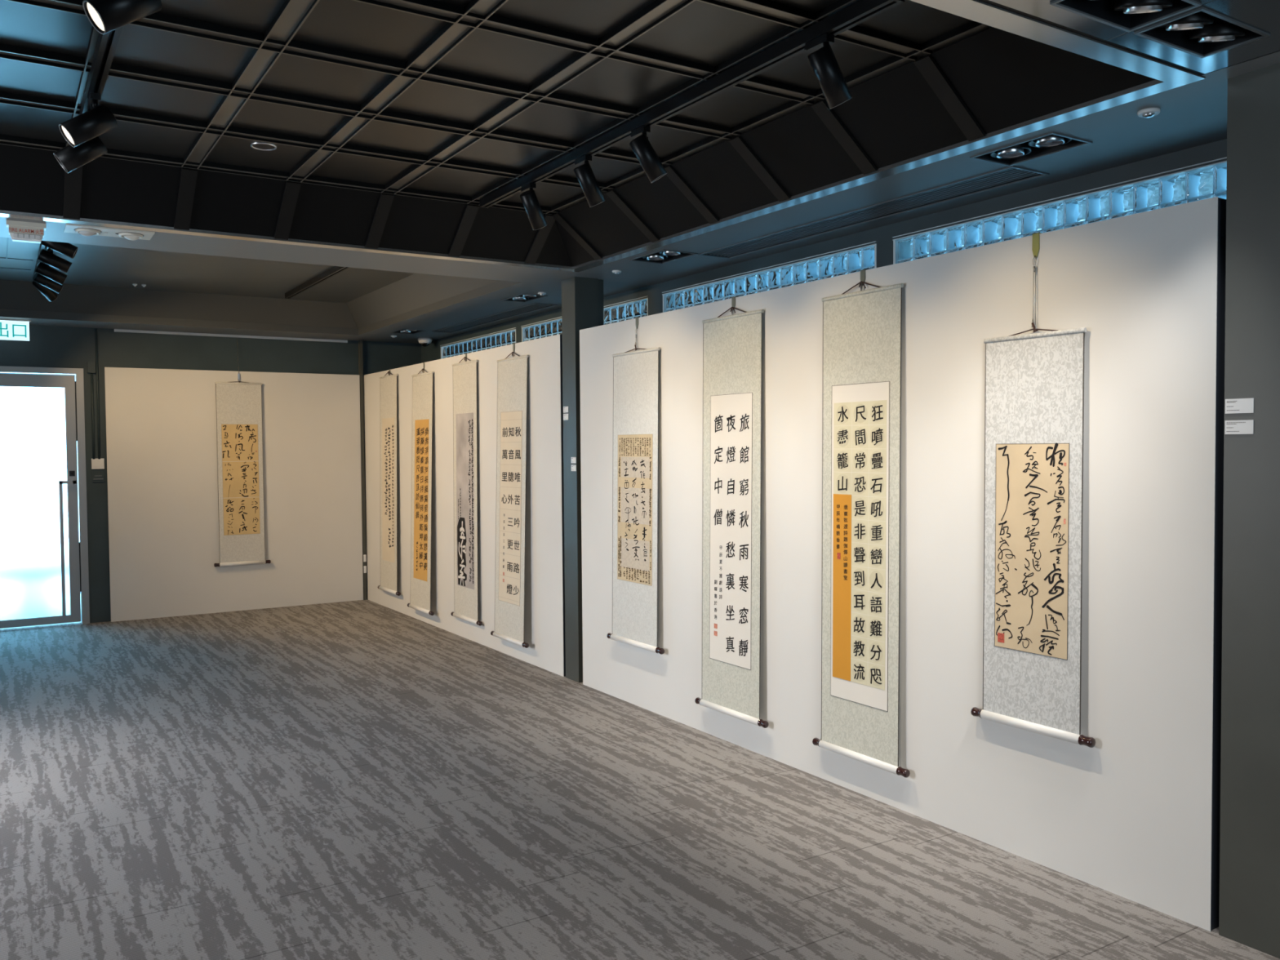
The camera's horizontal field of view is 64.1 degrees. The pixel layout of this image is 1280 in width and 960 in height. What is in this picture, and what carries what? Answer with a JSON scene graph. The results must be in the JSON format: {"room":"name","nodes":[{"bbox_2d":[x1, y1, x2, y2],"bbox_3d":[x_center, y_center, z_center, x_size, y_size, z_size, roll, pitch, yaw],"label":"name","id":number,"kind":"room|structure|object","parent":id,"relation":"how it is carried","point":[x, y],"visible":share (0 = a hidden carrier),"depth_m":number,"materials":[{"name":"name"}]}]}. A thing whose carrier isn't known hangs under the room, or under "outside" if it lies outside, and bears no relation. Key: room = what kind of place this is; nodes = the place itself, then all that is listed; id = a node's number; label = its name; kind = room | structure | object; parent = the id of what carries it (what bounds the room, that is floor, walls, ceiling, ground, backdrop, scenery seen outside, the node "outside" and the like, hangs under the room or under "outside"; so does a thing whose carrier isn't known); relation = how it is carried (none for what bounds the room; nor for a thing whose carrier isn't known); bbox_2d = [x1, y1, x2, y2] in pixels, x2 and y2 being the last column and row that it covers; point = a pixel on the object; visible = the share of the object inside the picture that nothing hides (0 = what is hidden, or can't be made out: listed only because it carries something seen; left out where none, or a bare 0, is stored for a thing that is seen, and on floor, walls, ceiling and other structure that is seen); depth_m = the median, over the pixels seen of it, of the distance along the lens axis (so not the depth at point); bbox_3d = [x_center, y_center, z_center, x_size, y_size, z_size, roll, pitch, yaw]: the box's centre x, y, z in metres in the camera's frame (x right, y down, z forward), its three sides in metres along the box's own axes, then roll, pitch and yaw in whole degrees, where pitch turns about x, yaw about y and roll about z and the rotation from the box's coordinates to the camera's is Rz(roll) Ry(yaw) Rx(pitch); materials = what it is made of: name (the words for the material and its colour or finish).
{"room":"museum","nodes":[
{"label":"museum","id":0,"kind":"room"},
{"bbox_2d":[0,324,421,622],"bbox_3d":[-5.397,-0.308,9.395,7.650,3.300,0.100,-2,2,-32],"label":"wall","id":1,"kind":"structure","parent":0,"point":[47,346],"depth_m":9.67,"materials":[{"name":"paint"}]},
{"bbox_2d":[0,591,81,629],"bbox_3d":[-7.669,1.373,10.964,6.000,0.118,4.900,-2,2,-32],"label":"trim","id":2,"kind":"structure","parent":1,"relation":"attached to","point":[80,592],"depth_m":9.48,"materials":[{"name":"white metal"}]},
{"bbox_2d":[0,365,89,628],"bbox_3d":[-5.636,0.167,9.210,1.146,2.368,0.160,-2,2,-32],"label":"door","id":3,"kind":"structure","parent":1,"relation":"in","point":[44,572],"depth_m":9.33,"materials":[{"name":"clear glass"}]},
{"bbox_2d":[87,328,100,458],"bbox_3d":[-5.077,-0.799,9.502,0.090,1.210,0.040,-2,2,-32],"label":"conduit","id":4,"kind":"object","parent":1,"relation":"attached to","point":[91,366],"visible":1,"depth_m":9.51,"materials":[{"name":"metal"}]},
{"bbox_2d":[91,458,104,469],"bbox_3d":[-5.059,-0.152,9.544,0.105,0.098,0.016,-2,2,-32],"label":"light switch","id":5,"kind":"object","parent":1,"relation":"attached to","point":[96,464],"visible":1,"depth_m":9.54,"materials":[{"name":"white plastic"}]},
{"bbox_2d":[92,472,104,481],"bbox_3d":[-5.057,-0.025,9.547,0.100,0.085,0.020,-2,2,-32],"label":"wall box","id":6,"kind":"object","parent":1,"relation":"attached to","point":[96,477],"visible":1,"depth_m":9.54,"materials":[{"name":"paint"}]},
{"bbox_2d":[114,328,347,342],"bbox_3d":[-4.004,-1.430,10.173,2.190,0.024,0.022,-2,2,-32],"label":"rail","id":7,"kind":"object","parent":1,"relation":"attached to","point":[115,330],"visible":1,"depth_m":10.11,"materials":[{"name":"grey metal"}]},
{"bbox_2d":[236,337,239,381],"bbox_3d":[-3.989,-1.199,10.150,0.016,0.440,0.050,-2,2,-32],"label":"hanging wire","id":8,"kind":"object","parent":7,"relation":"hanging from","point":[238,379],"visible":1,"depth_m":10.15,"materials":[{"name":"silver metal"}]},
{"bbox_2d":[358,340,366,599],"bbox_3d":[-2.946,-0.100,10.857,0.030,2.750,0.055,-2,2,-32],"label":"trim","id":9,"kind":"structure","parent":1,"relation":"attached to","point":[360,342],"depth_m":10.83,"materials":[{"name":"paint"}]},
{"bbox_2d":[363,554,366,561],"bbox_3d":[-2.922,0.831,10.862,0.028,0.075,0.003,-2,2,-32],"label":"label card","id":10,"kind":"object","parent":1,"relation":"attached to","point":[365,555],"visible":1,"depth_m":10.86,"materials":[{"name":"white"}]},
{"bbox_2d":[0,236,520,335],"bbox_3d":[-4.280,-1.490,7.147,5.800,0.290,3.780,-2,2,-32],"label":"ceiling","id":11,"kind":"structure","parent":0,"point":[181,289],"depth_m":8.85,"materials":[{"name":"grey paint"}]},
{"bbox_2d":[0,237,32,270],"bbox_3d":[-4.577,-1.624,6.910,0.850,0.005,2.242,-2,2,-32],"label":"trim","id":12,"kind":"structure","parent":11,"relation":"attached to","point":[7,237],"depth_m":7.61,"materials":[{"name":"paint"}]},
{"bbox_2d":[32,241,47,278],"bbox_3d":[-4.191,-1.614,7.188,0.050,0.047,2.912,-2,2,-32],"label":"track","id":13,"kind":"object","parent":11,"relation":"attached to","point":[42,246],"visible":0.13,"depth_m":7.22,"materials":[{"name":"black metal"}]},
{"bbox_2d":[31,280,57,302],"bbox_3d":[-4.673,-1.508,8.007,0.121,0.212,0.194,0,2,19],"label":"track spotlight","id":14,"kind":"object","parent":13,"relation":"hanging from","point":[49,294],"visible":0.75,"depth_m":7.99,"materials":[{"name":"black metal"}]},
{"bbox_2d":[32,272,63,293],"bbox_3d":[-4.477,-1.510,7.720,0.135,0.192,0.201,1,2,41],"label":"track spotlight","id":15,"kind":"object","parent":13,"relation":"hanging from","point":[37,277],"visible":0.75,"depth_m":7.67,"materials":[{"name":"black metal"}]},
{"bbox_2d":[35,262,66,284],"bbox_3d":[-4.225,-1.499,7.336,0.201,0.193,0.143,-2,2,-32],"label":"track spotlight","id":16,"kind":"object","parent":13,"relation":"hanging from","point":[44,269],"visible":0.88,"depth_m":7.29,"materials":[{"name":"black metal"}]},
{"bbox_2d":[37,247,71,273],"bbox_3d":[-3.933,-1.487,6.874,0.201,0.193,0.137,-2,2,-32],"label":"track spotlight","id":17,"kind":"object","parent":13,"relation":"hanging from","point":[47,256],"visible":0.88,"depth_m":6.83,"materials":[{"name":"black metal"}]},
{"bbox_2d":[40,240,78,258],"bbox_3d":[-3.609,-1.473,6.366,0.201,0.193,0.136,-1,2,-26],"label":"track spotlight","id":18,"kind":"object","parent":13,"relation":"hanging from","point":[67,249],"visible":0.77,"depth_m":6.32,"materials":[{"name":"black metal"}]},
{"bbox_2d":[284,266,349,298],"bbox_3d":[-2.593,-1.665,8.385,0.050,0.047,2.432,-2,2,-32],"label":"track","id":19,"kind":"object","parent":11,"relation":"attached to","point":[335,270],"visible":0.59,"depth_m":8.55,"materials":[{"name":"black metal"}]},
{"bbox_2d":[0,0,973,207],"bbox_3d":[-1.978,-1.514,3.265,5.554,0.001,3.347,-2,2,-32],"label":"ceiling panel","id":20,"kind":"object","parent":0,"point":[701,33],"visible":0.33,"depth_m":3.90,"materials":[{"name":"black"}]},
{"bbox_2d":[79,26,122,115],"bbox_3d":[-1.686,-1.469,3.273,0.050,0.047,2.612,-2,2,-32],"label":"track","id":21,"kind":"object","parent":20,"relation":"attached to","point":[107,43],"visible":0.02,"depth_m":3.61,"materials":[{"name":"black metal"}]},
{"bbox_2d":[53,136,107,173],"bbox_3d":[-2.319,-1.367,4.235,0.198,0.210,0.146,-2,2,-32],"label":"track spotlight","id":22,"kind":"object","parent":21,"relation":"attached to","point":[70,158],"visible":0.8,"depth_m":4.19,"materials":[{"name":"black metal"}]},
{"bbox_2d":[58,92,117,147],"bbox_3d":[-2.099,-1.357,3.887,0.197,0.210,0.151,-2,2,-32],"label":"track spotlight","id":23,"kind":"object","parent":21,"relation":"attached to","point":[78,130],"visible":1,"depth_m":3.85,"materials":[{"name":"black metal"}]},
{"bbox_2d":[82,0,161,34],"bbox_3d":[-1.442,-1.329,2.847,0.197,0.210,0.151,-2,2,-32],"label":"track spotlight","id":24,"kind":"object","parent":21,"relation":"attached to","point":[105,16],"visible":1,"depth_m":2.80,"materials":[{"name":"black metal"}]},
{"bbox_2d":[250,142,276,151],"bbox_3d":[-1.764,-1.563,4.794,0.115,0.006,0.115,-2,2,-32],"label":"recessed light","id":25,"kind":"object","parent":20,"relation":"attached to","point":[260,146],"visible":1,"depth_m":4.79,"materials":[{"name":"silver metal"}]},
{"bbox_2d":[0,0,983,214],"bbox_3d":[-1.957,-1.490,3.250,5.572,0.002,3.396,-2,2,-32],"label":"trim","id":26,"kind":"structure","parent":20,"relation":"attached to","point":[291,1],"depth_m":3.93,"materials":[{"name":"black metal"}]},
{"bbox_2d":[0,0,992,214],"bbox_3d":[-1.957,-1.504,3.249,5.571,0.025,3.395,-2,2,-32],"label":"grid","id":27,"kind":"structure","parent":20,"relation":"attached to","point":[433,3],"depth_m":4.04,"materials":[{"name":"black metal"}]},
{"bbox_2d":[479,0,904,208],"bbox_3d":[-0.045,-1.519,4.431,0.050,0.047,3.122,-2,2,-32],"label":"track","id":28,"kind":"object","parent":20,"relation":"attached to","point":[861,11],"visible":0.96,"depth_m":3.89,"materials":[{"name":"black metal"}]},
{"bbox_2d":[520,182,546,230],"bbox_3d":[-0.548,-1.405,5.263,0.135,0.229,0.154,-1,2,-2],"label":"track spotlight","id":29,"kind":"object","parent":28,"relation":"hanging from","point":[532,207],"visible":1,"depth_m":5.23,"materials":[{"name":"black metal"}]},
{"bbox_2d":[573,154,604,207],"bbox_3d":[-0.249,-1.391,4.789,0.160,0.231,0.139,-2,2,-32],"label":"track spotlight","id":30,"kind":"object","parent":28,"relation":"hanging from","point":[586,178],"visible":1,"depth_m":4.74,"materials":[{"name":"black metal"}]},
{"bbox_2d":[629,124,666,182],"bbox_3d":[0.036,-1.380,4.351,0.160,0.230,0.133,0,2,4],"label":"track spotlight","id":31,"kind":"object","parent":28,"relation":"hanging from","point":[641,146],"visible":1,"depth_m":4.31,"materials":[{"name":"black metal"}]},
{"bbox_2d":[804,33,852,109],"bbox_3d":[0.617,-1.354,3.419,0.164,0.230,0.139,-2,2,-32],"label":"track spotlight","id":32,"kind":"object","parent":28,"relation":"hanging from","point":[824,63],"visible":1,"depth_m":3.37,"materials":[{"name":"black metal"}]},
{"bbox_2d":[0,26,1155,266],"bbox_3d":[-1.854,-1.374,3.347,5.844,0.238,3.927,-2,2,-32],"label":"ceiling","id":33,"kind":"structure","parent":0,"point":[1005,79],"depth_m":4.93,"materials":[{"name":"black paint"}]},
{"bbox_2d":[62,53,985,264],"bbox_3d":[-1.837,-1.383,3.767,5.366,0.247,3.234,-2,2,-32],"label":"trim","id":34,"kind":"structure","parent":33,"relation":"attached to","point":[926,65],"depth_m":5.12,"materials":[{"name":"black paint"}]},
{"bbox_2d":[0,0,1204,271],"bbox_3d":[-1.818,-1.249,3.373,5.927,0.018,4.094,-2,2,-32],"label":"trim","id":35,"kind":"structure","parent":33,"relation":"attached to","point":[1167,77],"depth_m":3.78,"materials":[{"name":"silver metal"}]},
{"bbox_2d":[0,77,1227,343],"bbox_3d":[-3.026,-1.302,5.495,7.150,0.001,8.980,-2,2,-32],"label":"ceiling","id":36,"kind":"structure","parent":0,"point":[1193,114],"depth_m":5.50,"materials":[{"name":"grey paint"}]},
{"bbox_2d":[0,319,31,341],"bbox_3d":[-5.525,-1.300,8.821,0.470,0.176,0.042,-2,2,-32],"label":"exit sign","id":37,"kind":"object","parent":36,"relation":"hanging from","point":[10,329],"visible":1,"depth_m":8.87,"materials":[{"name":"white plastic"}]},
{"bbox_2d":[6,220,46,243],"bbox_3d":[-3.084,-1.244,5.141,0.170,0.092,0.070,-2,2,-32],"label":"fire alarm","id":38,"kind":"object","parent":36,"relation":"attached to","point":[19,231],"visible":1,"depth_m":5.12,"materials":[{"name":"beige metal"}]},
{"bbox_2d":[63,223,155,240],"bbox_3d":[-2.775,-1.292,5.349,0.406,0.044,0.207,-2,2,-32],"label":"emergency light","id":39,"kind":"object","parent":36,"relation":"attached to","point":[84,230],"visible":1,"depth_m":5.32,"materials":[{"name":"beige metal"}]},
{"bbox_2d":[391,328,426,333],"bbox_3d":[-2.266,-1.516,9.997,0.230,0.135,0.350,-2,2,-32],"label":"recessed light","id":40,"kind":"object","parent":36,"relation":"in","point":[402,331],"visible":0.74,"depth_m":10.03,"materials":[{"name":"grey paint"}]},
{"bbox_2d":[417,337,431,346],"bbox_3d":[-2.243,-1.433,10.671,0.147,0.084,0.147,-2,2,-32],"label":"dome camera","id":41,"kind":"object","parent":36,"relation":"attached to","point":[424,342],"visible":1,"depth_m":10.62,"materials":[{"name":"white plastic"}]},
{"bbox_2d":[501,293,547,302],"bbox_3d":[-0.887,-1.457,7.829,0.208,0.135,0.380,-2,2,-32],"label":"recessed light","id":42,"kind":"object","parent":36,"relation":"in","point":[525,298],"visible":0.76,"depth_m":7.87,"materials":[{"name":"grey paint"}]},
{"bbox_2d":[537,292,546,295],"bbox_3d":[-0.726,-1.377,7.577,0.060,0.022,0.060,-2,2,-32],"label":"ceiling sensor","id":43,"kind":"object","parent":36,"relation":"attached to","point":[539,293],"visible":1,"depth_m":7.56,"materials":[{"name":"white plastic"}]},
{"bbox_2d":[612,270,621,274],"bbox_3d":[-0.151,-1.353,6.665,0.060,0.022,0.060,-2,2,-32],"label":"ceiling sensor","id":44,"kind":"object","parent":36,"relation":"attached to","point":[615,272],"visible":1,"depth_m":6.65,"materials":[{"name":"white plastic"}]},
{"bbox_2d":[629,248,697,263],"bbox_3d":[0.140,-1.413,6.178,0.247,0.135,0.380,-2,2,-32],"label":"recessed light","id":45,"kind":"object","parent":36,"relation":"in","point":[662,256],"visible":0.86,"depth_m":6.21,"materials":[{"name":"grey paint"}]},
{"bbox_2d":[697,165,1049,258],"bbox_3d":[1.045,-1.342,5.231,0.239,0.041,2.234,-2,2,-32],"label":"ceiling vent","id":46,"kind":"object","parent":36,"relation":"in","point":[1011,173],"visible":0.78,"depth_m":5.00,"materials":[{"name":"black metal"}]},
{"bbox_2d":[969,132,1092,166],"bbox_3d":[1.523,-1.354,3.995,0.240,0.135,0.380,-2,2,-32],"label":"recessed light","id":47,"kind":"object","parent":36,"relation":"in","point":[1051,143],"visible":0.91,"depth_m":4.02,"materials":[{"name":"grey paint"}]},
{"bbox_2d":[1137,107,1159,118],"bbox_3d":[1.763,-1.268,3.544,0.072,0.022,0.072,-2,2,-32],"label":"ceiling sensor","id":48,"kind":"object","parent":36,"relation":"attached to","point":[1147,113],"visible":1,"depth_m":3.53,"materials":[{"name":"white plastic"}]},
{"bbox_2d":[0,599,1279,959],"bbox_3d":[-1.519,1.566,3.330,7.650,0.120,14.580,-2,2,-32],"label":"floor","id":49,"kind":"structure","parent":0,"point":[359,780],"depth_m":4.27,"materials":[{"name":"carpet"}]},
{"bbox_2d":[104,367,363,622],"bbox_3d":[-3.975,0.112,10.219,2.394,2.386,0.037,-2,2,-32],"label":"display board","id":50,"kind":"object","parent":49,"relation":"on","point":[162,438],"visible":1,"depth_m":10.06,"materials":[{"name":"grey paint"}]},
{"bbox_2d":[213,379,271,567],"bbox_3d":[-3.967,-0.075,10.162,0.536,1.848,0.044,-2,2,-32],"label":"scroll","id":51,"kind":"object","parent":50,"relation":"attached to","point":[239,428],"visible":1,"depth_m":10.16,"materials":[{"name":"paper"}]},
{"bbox_2d":[364,333,565,676],"bbox_3d":[-1.700,0.132,9.012,0.073,2.386,4.445,-2,2,-32],"label":"display board","id":52,"kind":"object","parent":49,"relation":"on","point":[544,569],"visible":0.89,"depth_m":8.22,"materials":[{"name":"grey"}]},
{"bbox_2d":[490,351,528,648],"bbox_3d":[-0.978,0.128,7.708,0.083,2.186,0.624,-2,2,-32],"label":"scroll","id":53,"kind":"object","parent":52,"relation":"attached to","point":[512,379],"visible":1,"depth_m":7.70,"materials":[{"name":"beige paper"}]},
{"bbox_2d":[512,342,515,357],"bbox_3d":[-0.940,-0.975,7.703,0.052,0.111,0.030,-2,2,-32],"label":"hook","id":54,"kind":"object","parent":52,"relation":"attached to","point":[513,344],"visible":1,"depth_m":7.69,"materials":[{"name":"grey metal"}]},
{"bbox_3d":[-1.432,-0.996,8.483,0.052,0.111,0.030,-2,2,-32],"label":"hook","id":55,"kind":"object","parent":52,"relation":"attached to","visible":0},
{"bbox_2d":[450,356,482,626],"bbox_3d":[-1.454,0.076,8.498,0.044,2.197,0.609,-2,2,-32],"label":"scroll","id":56,"kind":"object","parent":55,"relation":"hanging from","point":[464,374],"visible":1,"depth_m":8.49,"materials":[{"name":"grey paper"}]},
{"bbox_3d":[-1.956,-1.018,9.313,0.052,0.111,0.030,-2,2,-32],"label":"hook","id":57,"kind":"object","parent":52,"relation":"attached to","visible":0},
{"bbox_2d":[407,368,434,615],"bbox_3d":[-1.995,0.092,9.319,0.083,2.212,0.624,-2,2,-32],"label":"scroll","id":58,"kind":"object","parent":57,"relation":"hanging from","point":[422,384],"visible":1,"depth_m":9.30,"materials":[{"name":"paper"}]},
{"bbox_3d":[-2.465,-1.040,10.119,0.052,0.111,0.030,-2,2,-32],"label":"hook","id":59,"kind":"object","parent":52,"relation":"attached to","visible":0},
{"bbox_2d":[377,371,400,595],"bbox_3d":[-2.493,0.020,10.129,0.058,2.192,0.614,-2,2,-32],"label":"scroll","id":60,"kind":"object","parent":59,"relation":"hanging from","point":[388,453],"visible":1,"depth_m":10.11,"materials":[{"name":"beige paper"}]},
{"bbox_2d":[561,276,604,682],"bbox_3d":[-0.379,-0.014,7.063,0.236,2.780,0.190,-2,2,-32],"label":"column","id":61,"kind":"structure","parent":49,"relation":"on","point":[582,298],"depth_m":6.97,"materials":[{"name":"paint"}]},
{"bbox_2d":[563,413,568,420],"bbox_3d":[-0.509,-0.434,7.026,0.003,0.043,0.070,-2,2,-32],"label":"label card","id":62,"kind":"object","parent":61,"relation":"attached to","point":[565,415],"visible":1,"depth_m":7.03,"materials":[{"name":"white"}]},
{"bbox_2d":[563,406,568,413],"bbox_3d":[-0.509,-0.484,7.024,0.003,0.041,0.070,-2,2,-32],"label":"label card","id":63,"kind":"object","parent":61,"relation":"attached to","point":[565,408],"visible":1,"depth_m":7.03,"materials":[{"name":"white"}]},
{"bbox_2d":[570,457,576,462],"bbox_3d":[-0.451,-0.134,6.948,0.003,0.040,0.068,-2,2,-32],"label":"label card","id":64,"kind":"object","parent":61,"relation":"attached to","point":[573,459],"visible":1,"depth_m":6.95,"materials":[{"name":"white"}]},
{"bbox_2d":[571,464,576,471],"bbox_3d":[-0.451,-0.081,6.949,0.003,0.042,0.068,-2,2,-32],"label":"label card","id":65,"kind":"object","parent":61,"relation":"attached to","point":[573,467],"visible":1,"depth_m":6.95,"materials":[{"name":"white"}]},
{"bbox_2d":[579,196,1226,931],"bbox_3d":[0.762,0.237,5.113,0.073,2.386,4.220,-2,2,-32],"label":"display board","id":66,"kind":"object","parent":49,"relation":"on","point":[1134,815],"visible":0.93,"depth_m":4.03,"materials":[{"name":"grey paint"}]},
{"bbox_2d":[606,344,664,654],"bbox_3d":[-0.035,0.098,6.240,0.052,1.842,0.624,-2,2,-32],"label":"scroll","id":67,"kind":"object","parent":66,"relation":"attached to","point":[635,373],"visible":1,"depth_m":6.22,"materials":[{"name":"paper"}]},
{"bbox_2d":[635,316,640,345],"bbox_3d":[-0.008,-0.899,6.230,0.050,0.182,0.030,-2,2,-32],"label":"hook","id":68,"kind":"object","parent":66,"relation":"attached to","point":[637,317],"visible":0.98,"depth_m":6.22,"materials":[{"name":"grey metal"}]},
{"bbox_2d":[694,306,768,728],"bbox_3d":[0.479,0.171,5.429,0.053,2.174,0.612,-2,2,-32],"label":"scroll","id":69,"kind":"object","parent":66,"relation":"attached to","point":[731,344],"visible":1,"depth_m":5.42,"materials":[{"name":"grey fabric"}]},
{"bbox_2d":[731,296,737,315],"bbox_3d":[0.504,-0.913,5.416,0.052,0.111,0.030,-2,2,-32],"label":"hook","id":70,"kind":"object","parent":66,"relation":"attached to","point":[733,299],"visible":0.97,"depth_m":5.40,"materials":[{"name":"grey metal"}]},
{"bbox_2d":[812,280,910,777],"bbox_3d":[0.991,0.192,4.627,0.045,2.174,0.596,-2,2,-32],"label":"scroll","id":71,"kind":"object","parent":66,"relation":"attached to","point":[861,411],"visible":1,"depth_m":4.61,"materials":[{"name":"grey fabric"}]},
{"bbox_2d":[860,269,867,290],"bbox_3d":[1.012,-0.891,4.611,0.052,0.111,0.030,-2,2,-32],"label":"hook","id":72,"kind":"object","parent":66,"relation":"attached to","point":[863,271],"visible":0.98,"depth_m":4.60,"materials":[{"name":"grey metal"}]},
{"bbox_2d":[970,322,1095,747],"bbox_3d":[1.475,0.181,3.862,0.038,1.547,0.536,-2,2,-32],"label":"scroll","id":73,"kind":"object","parent":66,"relation":"attached to","point":[1034,396],"visible":1,"depth_m":3.85,"materials":[{"name":"grey paper"}]},
{"bbox_2d":[1031,232,1041,327],"bbox_3d":[1.497,-0.750,3.850,0.050,0.352,0.030,-2,2,-32],"label":"hook","id":74,"kind":"object","parent":66,"relation":"attached to","point":[1035,246],"visible":0.98,"depth_m":3.84,"materials":[{"name":"beige"}]},
{"bbox_2d":[421,66,1227,363],"bbox_3d":[1.472,-0.230,5.229,0.120,3.300,14.280,-2,2,-32],"label":"wall","id":75,"kind":"structure","parent":0,"point":[883,235],"depth_m":5.31,"materials":[{"name":"paint"}]},
{"bbox_2d":[440,327,515,359],"bbox_3d":[-1.559,-1.172,9.968,0.106,0.432,1.830,-2,2,-32],"label":"window","id":76,"kind":"structure","parent":75,"relation":"in","point":[508,337],"depth_m":9.88,"materials":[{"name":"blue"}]},
{"bbox_2d":[520,295,648,342],"bbox_3d":[-0.454,-1.125,8.218,0.106,0.432,2.070,-2,2,-32],"label":"window","id":77,"kind":"structure","parent":75,"relation":"in","point":[639,308],"depth_m":7.81,"materials":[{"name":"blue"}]},
{"bbox_2d":[662,240,876,312],"bbox_3d":[0.747,-1.073,6.316,0.106,0.432,2.050,-2,2,-32],"label":"window","id":78,"kind":"structure","parent":75,"relation":"in","point":[856,260],"depth_m":6.12,"materials":[{"name":"blue glass"}]},
{"bbox_2d":[892,156,1226,264],"bbox_3d":[1.945,-1.022,4.418,0.106,0.432,2.200,-2,2,-32],"label":"window","id":79,"kind":"structure","parent":75,"relation":"in","point":[1208,181],"depth_m":4.44,"materials":[{"name":"blue"}]},
{"bbox_2d":[989,0,1279,74],"bbox_3d":[0.471,-1.136,-0.746,6.400,0.011,5.288,-2,2,-32],"label":"ceiling","id":80,"kind":"structure","parent":0,"point":[1264,15],"depth_m":2.83,"materials":[{"name":"grey"}]},
{"bbox_2d":[980,0,1208,75],"bbox_3d":[-0.930,-1.207,1.502,6.430,0.029,0.012,-2,2,-32],"label":"trim","id":81,"kind":"structure","parent":80,"relation":"attached to","point":[985,1],"depth_m":2.89,"materials":[{"name":"black metal"}]},
{"bbox_2d":[1049,0,1201,32],"bbox_3d":[1.271,-1.306,2.674,0.348,0.144,0.204,-2,2,-32],"label":"recessed light","id":82,"kind":"object","parent":80,"relation":"in","point":[1127,15],"visible":1,"depth_m":2.75,"materials":[{"name":"grey paint"}]},
{"bbox_2d":[1133,7,1270,57],"bbox_3d":[1.582,-1.315,2.876,0.346,0.144,0.194,-2,2,-32],"label":"recessed light","id":83,"kind":"object","parent":80,"relation":"in","point":[1202,32],"visible":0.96,"depth_m":2.90,"materials":[{"name":"grey paint"}]},
{"bbox_2d":[1201,51,1279,84],"bbox_3d":[3.491,-1.217,1.166,0.750,0.001,5.300,-2,2,-32],"label":"ceiling","id":84,"kind":"structure","parent":0,"point":[1222,75],"depth_m":3.15,"materials":[{"name":"grey paint"}]},
{"bbox_2d":[1218,50,1279,959],"bbox_3d":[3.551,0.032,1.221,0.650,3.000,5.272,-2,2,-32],"label":"column","id":85,"kind":"structure","parent":0,"point":[1249,913],"depth_m":3.21,"materials":[{"name":"paint"}]},
{"bbox_2d":[1224,419,1253,434],"bbox_3d":[1.892,-0.167,3.230,0.003,0.044,0.087,-2,2,-32],"label":"label card","id":86,"kind":"object","parent":85,"relation":"attached to","point":[1231,427],"visible":1,"depth_m":3.23,"materials":[{"name":"white paper"}]},
{"bbox_2d":[1226,422,1245,431],"bbox_3d":[1.886,-0.168,3.237,0.001,0.030,0.059,-2,2,-32],"label":"print","id":87,"kind":"object","parent":86,"relation":"attached to","point":[1230,426],"depth_m":3.24,"materials":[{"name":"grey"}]},
{"bbox_2d":[1225,398,1253,413],"bbox_3d":[1.892,-0.234,3.228,0.003,0.046,0.087,-2,2,-32],"label":"label card","id":88,"kind":"object","parent":85,"relation":"attached to","point":[1237,405],"visible":1,"depth_m":3.23,"materials":[{"name":"white paper"}]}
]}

